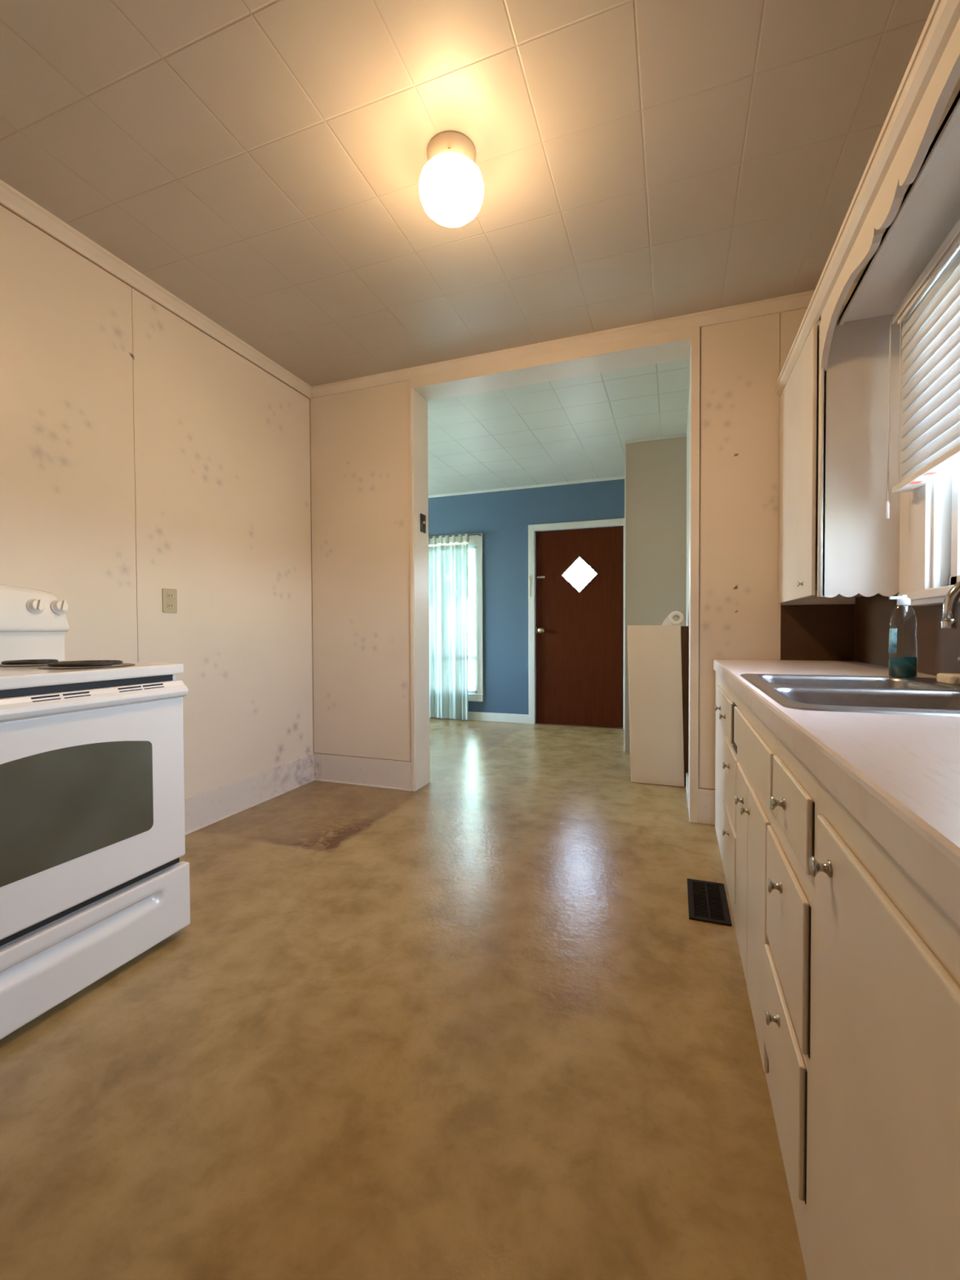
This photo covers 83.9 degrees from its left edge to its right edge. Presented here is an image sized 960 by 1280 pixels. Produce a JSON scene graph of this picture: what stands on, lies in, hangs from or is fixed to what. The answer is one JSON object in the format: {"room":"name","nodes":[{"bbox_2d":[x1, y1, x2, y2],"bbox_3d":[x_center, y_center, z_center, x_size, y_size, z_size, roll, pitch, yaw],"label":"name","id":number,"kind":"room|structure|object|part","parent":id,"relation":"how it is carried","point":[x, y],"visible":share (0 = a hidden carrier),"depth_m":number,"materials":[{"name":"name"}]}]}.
{"room":"kitchen","nodes":[
{"label":"kitchen","id":0,"kind":"room"},
{"bbox_2d":[0,203,313,797],"bbox_3d":[-2.056,-0.310,1.326,0.203,2.809,4.896,0,1,20],"label":"wall","id":1,"kind":"structure","parent":0,"point":[142,455],"depth_m":2.53,"materials":[{"name":"beige paint"}]},
{"bbox_2d":[0,179,311,398],"bbox_3d":[-1.915,-1.588,1.348,0.045,0.057,4.686,0,1,20],"label":"trim","id":2,"kind":"structure","parent":1,"relation":"attached to","point":[11,198],"depth_m":2.36,"materials":[{"name":"beige paint"}]},
{"bbox_2d":[162,588,177,613],"bbox_3d":[-1.493,-0.189,2.571,0.009,0.116,0.076,0,1,20],"label":"wall outlet","id":3,"kind":"object","parent":1,"relation":"attached to","point":[169,595],"visible":1,"depth_m":2.57,"materials":[{"name":"beige plastic"}]},
{"bbox_2d":[167,602,173,608],"bbox_3d":[-1.491,-0.165,2.571,0.003,0.028,0.034,0,1,20],"label":"receptacle","id":4,"kind":"object","parent":3,"relation":"attached to","point":[170,605],"depth_m":2.57,"materials":[{"name":"beige plastic"}]},
{"bbox_2d":[167,592,173,598],"bbox_3d":[-1.491,-0.213,2.570,0.003,0.028,0.034,0,1,20],"label":"receptacle","id":5,"kind":"object","parent":3,"relation":"attached to","point":[170,595],"depth_m":2.57,"materials":[{"name":"beige plastic"}]},
{"bbox_2d":[184,753,315,835],"bbox_3d":[-1.915,0.902,1.402,0.022,0.181,4.686,0,1,20],"label":"baseboard","id":6,"kind":"structure","parent":1,"relation":"attached to","point":[203,809],"depth_m":3.01,"materials":[{"name":"paint"}]},
{"bbox_2d":[0,717,807,1279],"bbox_3d":[-1.085,1.028,2.434,5.700,0.120,7.589,0,1,20],"label":"floor","id":7,"kind":"structure","parent":0,"point":[476,1022],"depth_m":1.25,"materials":[{"name":"laminate"}]},
{"bbox_2d":[0,584,190,1039],"bbox_3d":[-1.428,0.398,1.538,0.716,1.178,0.770,0,1,20],"label":"stove","id":8,"kind":"object","parent":7,"relation":"on","point":[93,877],"visible":1,"depth_m":1.50,"materials":[{"name":"white metal"}]},
{"bbox_3d":[-1.458,0.081,1.739,0.190,0.007,0.190,0,1,20],"label":"burner","id":9,"kind":"part","parent":8,"relation":"part of","materials":[{"name":"metal"}]},
{"bbox_3d":[-1.701,-0.053,1.628,0.139,0.276,0.758,0,1,20],"label":"control panel","id":10,"kind":"part","parent":8,"relation":"part of","materials":[{"name":"white ceramic"}]},
{"bbox_3d":[-1.542,-0.117,1.861,0.041,0.054,0.055,0,1,20],"label":"control knob","id":11,"kind":"part","parent":8,"relation":"part of","materials":[{"name":"white plastic"}]},
{"bbox_3d":[-1.515,-0.119,1.934,0.041,0.054,0.055,0,1,20],"label":"control knob","id":12,"kind":"part","parent":8,"relation":"part of","materials":[{"name":"white plastic"}]},
{"bbox_3d":[-1.209,0.082,1.649,0.244,0.007,0.244,0,1,20],"label":"burner","id":13,"kind":"part","parent":8,"relation":"part of","materials":[{"name":"black metal"}]},
{"bbox_2d":[0,661,183,690],"bbox_3d":[-1.439,0.102,1.536,0.695,0.033,0.762,0,1,20],"label":"cooktop","id":14,"kind":"object","parent":8,"relation":"in","point":[14,675],"depth_m":1.54,"materials":[{"name":"white metal"}]},
{"bbox_3d":[-1.125,0.460,1.429,0.030,0.533,0.755,0,1,20],"label":"oven door","id":15,"kind":"part","parent":8,"relation":"part of","materials":[{"name":"white metal"}]},
{"bbox_3d":[-1.116,0.168,1.419,0.048,0.055,0.757,0,1,20],"label":"door handle","id":16,"kind":"part","parent":8,"relation":"part of","materials":[{"name":"white plastic"}]},
{"bbox_3d":[-1.120,0.857,1.436,0.036,0.210,0.770,0,1,20],"label":"storage drawer","id":17,"kind":"part","parent":8,"relation":"part of","materials":[{"name":"white metal"}]},
{"bbox_2d":[534,723,623,728],"bbox_3d":[1.042,0.897,5.611,0.915,0.016,0.140,0,1,20],"label":"threshold","id":18,"kind":"object","parent":7,"relation":"on","point":[535,723],"visible":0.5,"depth_m":5.54,"materials":[{"name":"red wood"}]},
{"bbox_2d":[626,625,688,786],"bbox_3d":[1.212,0.417,3.634,0.375,1.033,0.400,0,1,20],"label":"base cabinet","id":19,"kind":"object","parent":7,"relation":"on","point":[658,655],"visible":0.99,"depth_m":3.44,"materials":[{"name":"white wood"}]},
{"bbox_2d":[662,610,684,625],"bbox_3d":[1.279,-0.142,3.545,0.136,0.093,0.262,0,1,20],"label":"paper roll","id":20,"kind":"object","parent":19,"relation":"on","point":[669,620],"visible":1,"depth_m":3.42,"materials":[{"name":"white paper"}]},
{"bbox_2d":[687,878,732,926],"bbox_3d":[0.844,0.965,1.979,0.136,0.007,0.312,0,1,20],"label":"floor vent","id":21,"kind":"object","parent":7,"relation":"in","point":[707,900],"visible":1,"depth_m":1.96,"materials":[{"name":"brown metal"}]},
{"bbox_2d":[714,671,739,925],"bbox_3d":[1.289,0.563,2.132,0.635,0.800,1.079,0,1,20],"label":"base cabinet","id":22,"kind":"object","parent":7,"relation":"on","point":[726,752],"visible":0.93,"depth_m":2.04,"materials":[{"name":"paint"}]},
{"bbox_3d":[1.023,0.293,2.295,0.022,0.026,0.026,0,1,20],"label":"knob","id":23,"kind":"part","parent":22,"relation":"part of","materials":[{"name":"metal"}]},
{"bbox_3d":[0.946,0.298,2.084,0.022,0.026,0.026,0,1,20],"label":"knob","id":24,"kind":"part","parent":22,"relation":"part of","materials":[{"name":"metal"}]},
{"bbox_3d":[1.003,0.290,2.197,0.009,0.143,0.658,0,1,20],"label":"drawer","id":25,"kind":"part","parent":22,"relation":"part of","materials":[{"name":"paint"}]},
{"bbox_3d":[0.889,0.697,1.932,0.022,0.026,0.026,0,1,20],"label":"knob","id":26,"kind":"part","parent":22,"relation":"part of","materials":[{"name":"metal"}]},
{"bbox_3d":[0.888,0.454,1.927,0.022,0.026,0.026,0,1,20],"label":"knob","id":27,"kind":"part","parent":22,"relation":"part of","materials":[{"name":"metal"}]},
{"bbox_3d":[0.907,0.758,1.935,0.009,0.222,0.375,0,1,20],"label":"drawer","id":28,"kind":"part","parent":22,"relation":"part of","materials":[{"name":"paint"}]},
{"bbox_3d":[0.904,0.506,1.926,0.009,0.237,0.407,0,1,20],"label":"drawer","id":29,"kind":"part","parent":22,"relation":"part of","materials":[{"name":"paint"}]},
{"bbox_2d":[713,659,959,926],"bbox_3d":[0.907,0.160,1.046,0.615,0.053,3.379,0,1,20],"label":"countertop","id":30,"kind":"structure","parent":22,"relation":"on","point":[898,775],"depth_m":0.65,"materials":[{"name":"laminate"}]},
{"bbox_2d":[740,673,959,716],"bbox_3d":[1.005,0.209,1.341,0.560,0.176,0.849,0,1,20],"label":"sink","id":31,"kind":"object","parent":30,"relation":"in","point":[857,694],"visible":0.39,"depth_m":1.33,"materials":[{"name":"metal"}]},
{"bbox_2d":[754,674,959,691],"bbox_3d":[1.043,0.205,1.536,0.428,0.176,0.387,0,1,20],"label":"basin","id":32,"kind":"object","parent":31,"relation":"in","point":[775,680],"depth_m":1.66,"materials":[{"name":"silver metal"}]},
{"bbox_2d":[769,686,959,711],"bbox_3d":[0.899,0.213,1.163,0.443,0.176,0.369,0,1,20],"label":"basin","id":33,"kind":"object","parent":31,"relation":"in","point":[801,696],"depth_m":1.30,"materials":[{"name":"silver metal"}]},
{"bbox_2d":[888,595,917,677],"bbox_3d":[1.300,-0.012,1.639,0.074,0.253,0.045,0,1,20],"label":"soap bottle","id":34,"kind":"object","parent":31,"relation":"on","point":[898,667],"visible":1,"depth_m":1.63,"materials":[{"name":"clear plastic"}]},
{"bbox_2d":[936,673,959,684],"bbox_3d":[1.296,0.106,1.452,0.062,0.025,0.090,0,1,20],"label":"sponge","id":35,"kind":"object","parent":31,"relation":"on","point":[948,678],"visible":1,"depth_m":1.44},
{"bbox_2d":[940,581,959,661],"bbox_3d":[1.153,-0.012,1.232,0.144,0.272,0.220,0,1,20],"label":"faucet","id":36,"kind":"object","parent":30,"relation":"on","point":[948,620],"visible":1,"depth_m":1.24,"materials":[{"name":"silver metal"}]},
{"bbox_3d":[1.146,-0.018,1.234,0.126,0.258,0.024,0,1,20],"label":"spout","id":37,"kind":"part","parent":36,"relation":"part of","materials":[{"name":"silver metal"}]},
{"bbox_2d":[733,697,775,1109],"bbox_3d":[1.002,0.580,1.346,0.635,0.800,0.718,0,1,20],"label":"base cabinet","id":38,"kind":"object","parent":7,"relation":"on","point":[755,741],"visible":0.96,"depth_m":1.33,"materials":[{"name":"paint"}]},
{"bbox_3d":[0.746,0.462,1.537,0.022,0.026,0.026,0,1,20],"label":"knob","id":39,"kind":"part","parent":38,"relation":"part of","materials":[{"name":"metal"}]},
{"bbox_3d":[0.778,0.666,1.582,0.009,0.551,0.278,0,1,20],"label":"door","id":40,"kind":"part","parent":38,"relation":"part of","materials":[{"name":"paint"}]},
{"bbox_3d":[0.702,0.452,1.415,0.022,0.026,0.026,0,1,20],"label":"knob","id":41,"kind":"part","parent":38,"relation":"part of","materials":[{"name":"metal"}]},
{"bbox_3d":[0.728,0.287,1.441,0.009,0.118,0.715,0,1,20],"label":"false drawer","id":42,"kind":"part","parent":38,"relation":"part of","materials":[{"name":"paint"}]},
{"bbox_3d":[0.677,0.670,1.304,0.009,0.555,0.298,0,1,20],"label":"door","id":43,"kind":"part","parent":38,"relation":"part of","materials":[{"name":"paint"}]},
{"bbox_2d":[764,734,817,1279],"bbox_3d":[0.832,0.591,0.878,0.635,0.800,0.406,0,1,20],"label":"base cabinet","id":44,"kind":"object","parent":7,"relation":"on","point":[789,981],"visible":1,"depth_m":0.90,"materials":[{"name":"paint"}]},
{"bbox_3d":[0.554,0.717,1.011,0.022,0.026,0.026,0,1,20],"label":"knob","id":45,"kind":"part","parent":44,"relation":"part of","materials":[{"name":"metal"}]},
{"bbox_3d":[0.548,0.457,0.992,0.022,0.026,0.026,0,1,20],"label":"knob","id":46,"kind":"part","parent":44,"relation":"part of","materials":[{"name":"metal"}]},
{"bbox_3d":[0.538,0.295,0.965,0.022,0.026,0.026,0,1,20],"label":"knob","id":47,"kind":"part","parent":44,"relation":"part of","materials":[{"name":"metal"}]},
{"bbox_3d":[0.568,0.776,1.006,0.009,0.217,0.352,0,1,20],"label":"drawer","id":48,"kind":"part","parent":44,"relation":"part of","materials":[{"name":"paint"}]},
{"bbox_3d":[0.561,0.518,0.985,0.009,0.238,0.349,0,1,20],"label":"drawer","id":49,"kind":"part","parent":44,"relation":"part of","materials":[{"name":"paint"}]},
{"bbox_3d":[0.545,0.292,0.939,0.009,0.116,0.298,0,1,20],"label":"drawer","id":50,"kind":"part","parent":44,"relation":"part of","materials":[{"name":"paint"}]},
{"bbox_2d":[808,778,959,1279],"bbox_3d":[0.618,0.603,0.290,0.635,0.800,0.844,0,1,20],"label":"base cabinet","id":51,"kind":"object","parent":7,"relation":"on","point":[886,1147],"visible":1,"depth_m":0.52,"materials":[{"name":"paint"}]},
{"bbox_3d":[0.435,0.291,0.683,0.022,0.026,0.026,0,1,20],"label":"knob","id":52,"kind":"part","parent":51,"relation":"part of","materials":[{"name":"metal"}]},
{"bbox_2d":[0,0,959,386],"bbox_3d":[-0.515,-1.685,0.745,3.488,0.150,4.916,0,1,20],"label":"ceiling","id":53,"kind":"structure","parent":0,"point":[261,163],"depth_m":1.76,"materials":[{"name":"tile"}]},
{"bbox_2d":[418,130,484,227],"bbox_3d":[-0.096,-1.531,1.793,0.218,0.205,0.218,0,1,20],"label":"ceiling light","id":54,"kind":"object","parent":53,"relation":"attached to","point":[451,186],"visible":1,"depth_m":1.73,"materials":[{"name":"white glass"},{"name":"painted metal"}]},
{"bbox_2d":[428,479,624,723],"bbox_3d":[0.181,-0.422,5.896,5.700,2.830,0.140,0,1,20],"label":"wall","id":55,"kind":"structure","parent":0,"point":[503,517],"depth_m":5.77,"materials":[{"name":"blue paint"}]},
{"bbox_2d":[430,533,483,701],"bbox_3d":[-0.874,-0.249,6.224,1.950,1.849,0.094,0,1,20],"label":"window","id":56,"kind":"structure","parent":55,"relation":"in","point":[476,540],"depth_m":5.88,"materials":[{"name":"paint"}]},
{"bbox_2d":[429,533,480,537],"bbox_3d":[-0.923,-1.149,6.154,1.966,0.014,0.060,0,1,20],"label":"curtain rod","id":57,"kind":"object","parent":56,"relation":"attached to","point":[472,534],"visible":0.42,"depth_m":5.87,"materials":[{"name":"metal"}]},
{"bbox_2d":[428,533,469,719],"bbox_3d":[-0.939,-0.147,6.152,1.742,2.038,0.084,0,1,20],"label":"curtain","id":58,"kind":"object","parent":57,"relation":"hanging from","point":[448,562],"visible":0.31,"depth_m":5.94,"materials":[{"name":"fabric"}]},
{"bbox_3d":[-0.864,-0.227,6.244,1.800,1.635,0.050,0,1,20],"label":"sash","id":59,"kind":"part","parent":56,"relation":"part of","materials":[{"name":"paint"}]},
{"bbox_3d":[-0.881,0.599,6.213,1.950,0.016,0.034,0,1,20],"label":"sill","id":60,"kind":"part","parent":56,"relation":"part of","materials":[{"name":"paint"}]},
{"bbox_2d":[431,711,528,723],"bbox_3d":[-1.537,0.842,6.468,4.387,0.095,0.014,0,1,20],"label":"baseboard","id":61,"kind":"structure","parent":55,"relation":"attached to","point":[475,716],"depth_m":5.83,"materials":[{"name":"paint"}]},
{"bbox_2d":[428,475,624,497],"bbox_3d":[-0.405,-1.626,5.996,4.124,0.022,0.024,0,1,20],"label":"trim","id":62,"kind":"structure","parent":55,"relation":"attached to","point":[622,477],"depth_m":5.65,"materials":[{"name":"paint"}]},
{"bbox_2d":[528,575,530,596],"bbox_3d":[0.531,-0.572,5.667,0.014,0.225,0.008,0,1,20],"label":"chain","id":63,"kind":"object","parent":55,"relation":"hanging from","point":[529,575],"visible":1,"depth_m":5.66,"materials":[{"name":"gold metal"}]},
{"bbox_2d":[528,518,624,728],"bbox_3d":[1.014,-0.161,5.525,1.047,2.116,0.038,0,1,20],"label":"trim","id":64,"kind":"structure","parent":55,"relation":"attached to","point":[615,522],"depth_m":5.66,"materials":[{"name":"paint"}]},
{"bbox_2d":[535,525,623,728],"bbox_3d":[1.013,-0.130,5.532,0.913,2.039,0.110,0,1,20],"label":"door","id":65,"kind":"structure","parent":55,"relation":"in","point":[580,635],"depth_m":5.54,"materials":[{"name":"red wood"}]},
{"bbox_3d":[0.642,-0.101,5.646,0.064,0.064,0.068,0,1,20],"label":"knob","id":66,"kind":"part","parent":65,"relation":"part of","materials":[{"name":"gold metal"}]},
{"bbox_2d":[427,358,689,495],"bbox_3d":[-0.247,-1.727,4.713,5.700,0.230,2.723,0,1,20],"label":"ceiling","id":67,"kind":"structure","parent":0,"point":[573,428],"depth_m":4.02,"materials":[{"name":"tile"}]},
{"bbox_2d":[309,300,855,790],"bbox_3d":[-0.684,-0.360,3.525,5.700,2.809,0.202,0,1,20],"label":"wall","id":68,"kind":"structure","parent":0,"point":[360,475],"depth_m":3.35,"materials":[{"name":"paint"}]},
{"bbox_2d":[313,752,411,791],"bbox_3d":[-0.777,0.853,3.470,0.742,0.185,0.020,0,1,20],"label":"baseboard","id":69,"kind":"structure","parent":68,"relation":"attached to","point":[389,774],"depth_m":3.46,"materials":[{"name":"paint"}]},
{"bbox_2d":[408,379,430,791],"bbox_3d":[-0.385,-0.331,3.415,0.026,2.552,0.217,0,1,20],"label":"trim","id":70,"kind":"structure","parent":68,"relation":"attached to","point":[418,405],"depth_m":3.38,"materials":[{"name":"beige paint"}]},
{"bbox_2d":[420,513,426,533],"bbox_3d":[-0.359,-0.747,3.419,0.018,0.116,0.072,0,1,20],"label":"light switch","id":71,"kind":"object","parent":68,"relation":"attached to","point":[423,517],"visible":1,"depth_m":3.42,"materials":[{"name":"grey paint"}]},
{"bbox_2d":[411,326,692,401],"bbox_3d":[0.369,-1.579,3.110,1.605,0.060,0.219,0,1,20],"label":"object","id":72,"kind":"structure","parent":68,"relation":"attached to","point":[674,344],"depth_m":3.04,"materials":[{"name":"beige paint"}]},
{"bbox_2d":[311,281,857,398],"bbox_3d":[0.327,-1.631,3.003,3.066,0.057,0.040,0,1,20],"label":"trim","id":73,"kind":"structure","parent":68,"relation":"attached to","point":[800,300],"depth_m":2.90,"materials":[{"name":"beige paint"}]},
{"bbox_2d":[697,787,715,824],"bbox_3d":[1.176,0.860,2.762,0.087,0.182,0.013,0,1,20],"label":"baseboard","id":74,"kind":"structure","parent":68,"relation":"attached to","point":[706,797],"depth_m":2.76,"materials":[{"name":"paint"}]},
{"bbox_2d":[777,455,781,659],"bbox_3d":[1.476,-0.544,2.626,0.012,1.286,0.006,0,1,20],"label":"trim","id":75,"kind":"structure","parent":68,"relation":"attached to","point":[779,604],"depth_m":2.63,"materials":[{"name":"beige paint"}]},
{"bbox_2d":[780,604,855,661],"bbox_3d":[1.629,-0.036,2.581,0.308,0.269,0.006,0,1,20],"label":"backsplash","id":76,"kind":"structure","parent":68,"relation":"attached to","point":[807,632],"depth_m":2.58,"materials":[{"name":"brown wood"}]},
{"bbox_2d":[625,436,686,752],"bbox_3d":[1.613,-0.381,4.774,0.511,2.580,1.089,0,1,20],"label":"wall","id":77,"kind":"structure","parent":0,"point":[656,469],"depth_m":4.26,"materials":[{"name":"beige paint"}]},
{"bbox_2d":[624,433,686,751],"bbox_3d":[1.398,-0.345,4.270,0.469,2.530,0.018,0,1,20],"label":"trim","id":78,"kind":"structure","parent":77,"relation":"attached to","point":[683,434],"depth_m":4.33,"materials":[{"name":"paint"}]},
{"bbox_2d":[685,391,689,776],"bbox_3d":[1.843,-0.331,3.470,0.915,2.730,1.445,0,1,20],"label":"wall","id":79,"kind":"structure","parent":0,"point":[688,417],"depth_m":3.57,"materials":[{"name":"paint"}]},
{"bbox_2d":[685,773,688,808],"bbox_3d":[1.395,0.888,3.607,0.014,0.090,1.305,0,1,20],"label":"baseboard","id":80,"kind":"structure","parent":79,"relation":"attached to","point":[686,774],"depth_m":3.16,"materials":[{"name":"paint"}]},
{"bbox_2d":[688,326,700,822],"bbox_3d":[1.145,-0.327,2.856,0.042,2.552,0.219,0,1,20],"label":"trim","id":81,"kind":"structure","parent":79,"relation":"attached to","point":[694,543],"depth_m":2.76,"materials":[{"name":"beige paint"}]},
{"bbox_3d":[1.036,-0.302,0.199,0.192,2.809,4.896,0,1,20],"label":"wall","id":82,"kind":"structure","parent":0,"visible":0},
{"bbox_2d":[777,303,902,604],"bbox_3d":[1.488,-0.683,2.229,0.345,1.044,0.736,0,1,20],"label":"upper cabinet","id":83,"kind":"object","parent":82,"relation":"attached to","point":[837,539],"visible":0.84,"depth_m":1.91,"materials":[{"name":"paint"}]},
{"bbox_3d":[1.357,-0.674,2.298,0.014,1.002,0.674,0,1,20],"label":"door","id":84,"kind":"part","parent":83,"relation":"part of","materials":[{"name":"paint"}]},
{"bbox_3d":[1.276,-0.224,2.128,0.018,0.022,0.022,0,1,20],"label":"knob","id":85,"kind":"part","parent":83,"relation":"part of","materials":[{"name":"metal"}]},
{"bbox_2d":[773,0,959,396],"bbox_3d":[1.004,-1.185,1.331,0.056,0.050,2.736,0,1,20],"label":"trim","id":86,"kind":"structure","parent":83,"relation":"attached to","point":[944,16],"depth_m":1.29,"materials":[{"name":"beige paint"}]},
{"bbox_2d":[820,17,959,370],"bbox_3d":[1.024,-1.072,1.331,0.020,0.226,1.264,0,1,20],"label":"valance","id":87,"kind":"object","parent":83,"relation":"attached to","point":[907,162],"visible":0.98,"depth_m":1.27,"materials":[{"name":"paint"}]},
{"bbox_2d":[838,89,959,325],"bbox_3d":[1.188,-1.123,1.272,0.260,0.028,1.259,0,1,20],"label":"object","id":88,"kind":"object","parent":82,"relation":"attached to","point":[929,210],"visible":0.76,"depth_m":1.46,"materials":[{"name":"paint"}]},
{"bbox_2d":[854,592,959,675],"bbox_3d":[1.300,-0.022,1.218,0.006,0.300,2.780,0,1,20],"label":"backsplash","id":89,"kind":"structure","parent":82,"relation":"attached to","point":[938,648],"depth_m":1.96,"materials":[{"name":"brown wood"}]},
{"bbox_2d":[897,266,959,606],"bbox_3d":[1.333,-0.609,1.228,0.199,1.010,1.265,0,1,20],"label":"window","id":90,"kind":"structure","parent":82,"relation":"in","point":[930,513],"depth_m":1.66,"materials":[{"name":"white paint"}]},
{"bbox_2d":[885,218,959,518],"bbox_3d":[1.206,-0.729,1.276,0.067,0.670,1.052,0,1,20],"label":"window blind","id":91,"kind":"object","parent":90,"relation":"attached to","point":[930,444],"visible":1,"depth_m":1.54,"materials":[{"name":"white paint"}]},
{"bbox_3d":[1.360,-0.757,1.774,0.007,0.595,0.004,0,1,20],"label":"pull cord","id":92,"kind":"part","parent":91,"relation":"part of","materials":[{"name":"white fabric"}]},
{"bbox_3d":[1.365,-0.773,1.695,0.056,0.544,0.002,0,1,20],"label":"ladder cord","id":93,"kind":"part","parent":91,"relation":"part of","materials":[{"name":"white fabric"}]},
{"bbox_3d":[1.209,-0.484,1.271,0.054,0.020,1.027,0,1,20],"label":"rail","id":94,"kind":"part","parent":91,"relation":"part of","materials":[{"name":"white paint"}]},
{"bbox_3d":[1.278,-0.127,1.258,0.077,0.045,1.263,0,1,20],"label":"sill","id":95,"kind":"part","parent":90,"relation":"part of","materials":[{"name":"white paint"}]},
{"bbox_3d":[1.316,-0.584,1.232,0.035,0.870,0.860,0,1,20],"label":"sash","id":96,"kind":"part","parent":90,"relation":"part of","materials":[{"name":"white paint"}]},
{"label":"outside","id":97,"kind":"structure","parent":0,"visible":0},
{"bbox_2d":[467,638,475,689],"bbox_3d":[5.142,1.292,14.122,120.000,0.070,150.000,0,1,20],"label":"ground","id":98,"kind":"structure","parent":97,"point":[471,677],"depth_m":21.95,"materials":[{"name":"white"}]},
{"bbox_2d":[468,549,475,603],"bbox_3d":[-1.251,-1.993,15.845,5.378,6.504,5.431,0,1,20],"label":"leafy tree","id":99,"kind":"object","parent":98,"relation":"on","point":[472,555],"visible":0.02,"depth_m":15.21,"materials":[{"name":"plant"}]},
{"bbox_2d":[562,557,596,591],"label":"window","id":100,"kind":"structure","parent":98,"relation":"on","point":[587,574],"depth_m":19.82,"materials":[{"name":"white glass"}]}
]}

